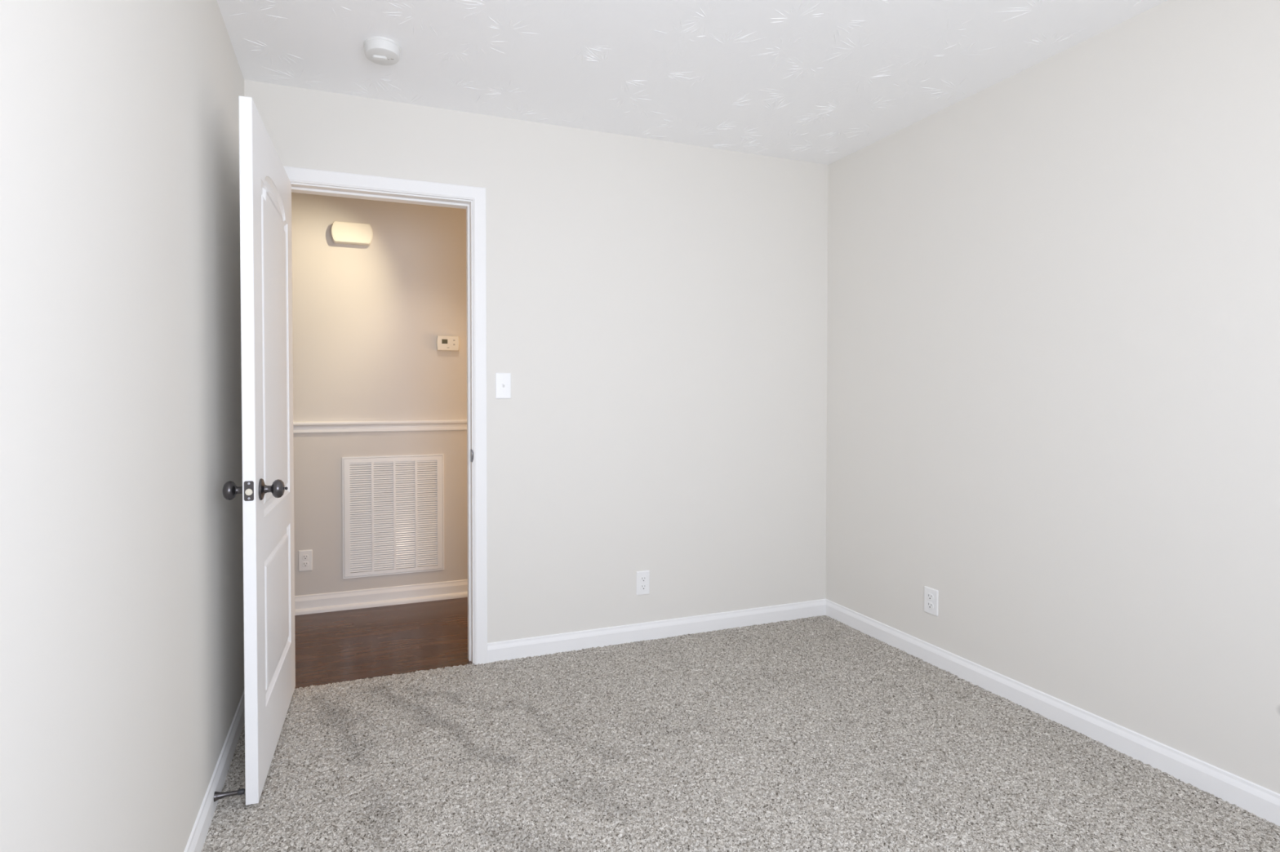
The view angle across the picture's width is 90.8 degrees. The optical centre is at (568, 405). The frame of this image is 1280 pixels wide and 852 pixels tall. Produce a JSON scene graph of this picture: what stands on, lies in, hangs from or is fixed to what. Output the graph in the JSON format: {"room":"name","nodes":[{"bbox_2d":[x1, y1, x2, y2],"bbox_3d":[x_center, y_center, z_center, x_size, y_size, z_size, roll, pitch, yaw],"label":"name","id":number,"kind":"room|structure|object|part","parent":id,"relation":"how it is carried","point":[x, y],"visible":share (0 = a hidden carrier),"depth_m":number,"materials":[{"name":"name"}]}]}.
{"room":"empty bedroom","nodes":[
{"label":"empty bedroom","id":0,"kind":"room"},
{"bbox_2d":[0,0,244,851],"bbox_3d":[-0.757,-0.020,0.803,0.115,2.470,3.520,0,1,-19],"label":"wall","id":1,"kind":"structure","parent":0,"point":[122,621],"depth_m":1.11,"materials":[{"name":"white paint"}]},
{"bbox_2d":[183,690,244,851],"bbox_3d":[-0.715,1.157,0.900,0.014,0.113,3.400,0,1,-19],"label":"baseboard","id":2,"kind":"structure","parent":1,"relation":"attached to","point":[197,839],"depth_m":1.84,"materials":[{"name":"white paint"}]},
{"bbox_2d":[213,788,244,802],"bbox_3d":[-0.981,1.126,1.815,0.078,0.026,0.026,0,1,-19],"label":"door stop","id":3,"kind":"object","parent":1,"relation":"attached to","point":[217,796],"visible":1,"depth_m":1.81,"materials":[{"name":"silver metal"}]},
{"bbox_3d":[-0.989,1.126,1.813,0.062,0.026,0.026,0,1,-19],"label":"stem","id":4,"kind":"part","parent":3,"relation":"part of","materials":[{"name":"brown metal"}]},
{"bbox_2d":[291,192,467,595],"bbox_3d":[-0.708,-0.069,3.754,4.300,2.470,0.100,0,1,-19],"label":"wall","id":5,"kind":"structure","parent":0,"point":[367,321],"depth_m":3.56,"materials":[{"name":"white paint"}]},
{"bbox_2d":[298,550,312,572],"bbox_3d":[-1.450,0.857,3.456,0.071,0.116,0.008,0,1,-19],"label":"electrical outlet","id":6,"kind":"object","parent":5,"relation":"attached to","point":[305,557],"visible":1,"depth_m":3.46,"materials":[{"name":"white plastic"}]},
{"bbox_2d":[302,561,308,567],"bbox_3d":[-1.450,0.877,3.455,0.034,0.029,0.004,0,1,-19],"label":"receptacle","id":7,"kind":"object","parent":6,"relation":"attached to","point":[304,564],"depth_m":3.45,"materials":[{"name":"grey plastic"}]},
{"bbox_2d":[302,555,308,559],"bbox_3d":[-1.450,0.838,3.454,0.034,0.029,0.004,0,1,-19],"label":"receptacle","id":8,"kind":"object","parent":6,"relation":"attached to","point":[304,557],"depth_m":3.45,"materials":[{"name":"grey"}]},
{"bbox_2d":[331,221,373,245],"bbox_3d":[-1.205,-0.957,3.490,0.219,0.113,0.048,0,1,-19],"label":"door chime","id":9,"kind":"object","parent":5,"relation":"attached to","point":[342,233],"visible":1,"depth_m":3.47,"materials":[{"name":"white plastic"}]},
{"bbox_2d":[293,419,466,433],"bbox_3d":[-0.687,0.117,3.696,4.300,0.065,0.028,0,1,-19],"label":"chair rail","id":10,"kind":"object","parent":5,"relation":"attached to","point":[371,426],"visible":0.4,"depth_m":3.56,"materials":[{"name":"white paint"}]},
{"bbox_2d":[294,579,467,615],"bbox_3d":[-0.686,1.100,3.711,4.300,0.114,0.030,0,1,-19],"label":"baseboard","id":11,"kind":"structure","parent":5,"relation":"attached to","point":[422,593],"depth_m":3.58,"materials":[{"name":"white paint"}]},
{"bbox_2d":[342,453,444,578],"bbox_3d":[-1.001,0.631,3.606,0.564,0.684,0.010,0,1,-19],"label":"air vent","id":12,"kind":"object","parent":5,"relation":"in","point":[394,504],"visible":1,"depth_m":3.60,"materials":[{"name":"white metal"}]},
{"bbox_2d":[435,335,458,351],"bbox_3d":[-0.709,-0.364,3.680,0.130,0.086,0.030,0,1,-19],"label":"thermostat","id":13,"kind":"object","parent":5,"relation":"attached to","point":[443,343],"visible":1,"depth_m":3.67,"materials":[{"name":"white plastic"}]},
{"bbox_2d":[244,80,828,643],"bbox_3d":[-0.397,-0.054,2.849,4.300,2.470,0.115,0,1,-19],"label":"wall","id":14,"kind":"structure","parent":0,"point":[657,310],"depth_m":3.03,"materials":[{"name":"white paint"}]},
{"bbox_2d":[283,165,487,665],"bbox_3d":[-0.810,0.102,2.702,0.900,2.124,0.132,0,1,-19],"label":"door frame","id":15,"kind":"structure","parent":14,"relation":"attached to","point":[295,175],"depth_m":2.77,"materials":[{"name":"white paint"}]},
{"bbox_2d":[222,95,295,805],"bbox_3d":[-1.021,0.133,2.171,0.176,2.036,0.776,0,1,-16],"label":"door","id":16,"kind":"structure","parent":15,"relation":"attached to","point":[267,490],"depth_m":1.97,"materials":[{"name":"white paint"}]},
{"bbox_3d":[-0.987,0.252,1.859,0.066,0.065,0.065,0,1,-16],"label":"knob","id":17,"kind":"part","parent":16,"relation":"part of","materials":[{"name":"brown metal"}]},
{"bbox_3d":[-0.919,0.246,1.802,0.026,0.057,0.002,0,1,-16],"label":"latch plate","id":18,"kind":"part","parent":16,"relation":"part of","materials":[{"name":"brown metal"}]},
{"bbox_3d":[-0.891,0.252,1.886,0.066,0.065,0.065,0,1,-16],"label":"knob","id":19,"kind":"part","parent":16,"relation":"part of","materials":[{"name":"brown metal"}]},
{"bbox_3d":[-0.430,0.224,2.795,0.007,0.057,0.034,0,1,-19],"label":"strike plate","id":20,"kind":"part","parent":15,"relation":"part of","materials":[{"name":"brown metal"}]},
{"bbox_2d":[495,373,511,399],"bbox_3d":[-0.291,-0.088,2.816,0.072,0.118,0.016,0,1,-19],"label":"light switch","id":21,"kind":"object","parent":14,"relation":"attached to","point":[503,380],"visible":1,"depth_m":2.82,"materials":[{"name":"white plastic"}]},
{"bbox_2d":[635,570,649,595],"bbox_3d":[0.365,0.868,3.060,0.071,0.116,0.008,0,1,-19],"label":"electrical outlet","id":22,"kind":"object","parent":14,"relation":"attached to","point":[642,578],"visible":1,"depth_m":3.06,"materials":[{"name":"white plastic"}]},
{"bbox_2d":[640,584,646,590],"bbox_3d":[0.365,0.887,3.059,0.034,0.029,0.004,0,1,-19],"label":"receptacle","id":23,"kind":"object","parent":22,"relation":"attached to","point":[642,587],"depth_m":3.06,"materials":[{"name":"grey plastic"}]},
{"bbox_2d":[640,576,646,582],"bbox_3d":[0.365,0.849,3.058,0.034,0.029,0.004,0,1,-19],"label":"receptacle","id":24,"kind":"object","parent":22,"relation":"attached to","point":[642,579],"depth_m":3.06,"materials":[{"name":"grey plastic"}]},
{"bbox_2d":[487,599,826,663],"bbox_3d":[0.068,1.122,2.960,2.833,0.113,0.014,0,1,-19],"label":"baseboard","id":25,"kind":"structure","parent":14,"relation":"attached to","point":[509,650],"depth_m":3.06,"materials":[{"name":"white paint"}]},
{"bbox_2d":[217,0,1167,164],"bbox_3d":[0.626,-1.304,1.288,3.063,0.082,3.578,0,1,-19],"label":"ceiling","id":26,"kind":"structure","parent":0,"point":[822,82],"depth_m":2.31,"materials":[{"name":"white paint"}]},
{"bbox_2d":[363,36,400,65],"bbox_3d":[-0.664,-1.256,2.235,0.128,0.045,0.128,0,1,-13],"label":"smoke detector","id":27,"kind":"object","parent":26,"relation":"attached to","point":[382,51],"visible":1,"depth_m":2.20,"materials":[{"name":"white plastic"}]},
{"bbox_2d":[201,597,1279,851],"bbox_3d":[0.002,1.192,1.709,4.500,0.055,4.466,0,1,-19],"label":"floor","id":28,"kind":"structure","parent":0,"point":[817,734],"depth_m":2.06,"materials":[{"name":"carpet"}]},
{"bbox_2d":[826,0,1279,794],"bbox_3d":[2.031,-0.039,1.761,0.115,2.470,3.520,0,1,-19],"label":"wall","id":29,"kind":"structure","parent":0,"point":[1053,330],"depth_m":2.20,"materials":[{"name":"paint"}]},
{"bbox_2d":[924,586,938,616],"bbox_3d":[1.616,0.875,2.797,0.008,0.116,0.071,0,1,-19],"label":"electrical outlet","id":30,"kind":"object","parent":29,"relation":"attached to","point":[931,595],"visible":1,"depth_m":2.79,"materials":[{"name":"white plastic"}]},
{"bbox_2d":[926,602,933,609],"bbox_3d":[1.614,0.894,2.797,0.004,0.029,0.034,0,1,-19],"label":"receptacle","id":31,"kind":"object","parent":30,"relation":"attached to","point":[930,606],"depth_m":2.79,"materials":[{"name":"grey plastic"}]},
{"bbox_2d":[926,593,933,600],"bbox_3d":[1.614,0.855,2.797,0.004,0.029,0.034,0,1,-19],"label":"receptacle","id":32,"kind":"object","parent":30,"relation":"attached to","point":[930,597],"depth_m":2.79,"materials":[{"name":"grey plastic"}]},
{"bbox_2d":[825,599,1279,826],"bbox_3d":[1.952,1.139,1.816,0.014,0.113,3.400,0,1,-19],"label":"baseboard","id":33,"kind":"structure","parent":29,"relation":"attached to","point":[1263,802],"depth_m":2.19,"materials":[{"name":"white paint"}]}
]}

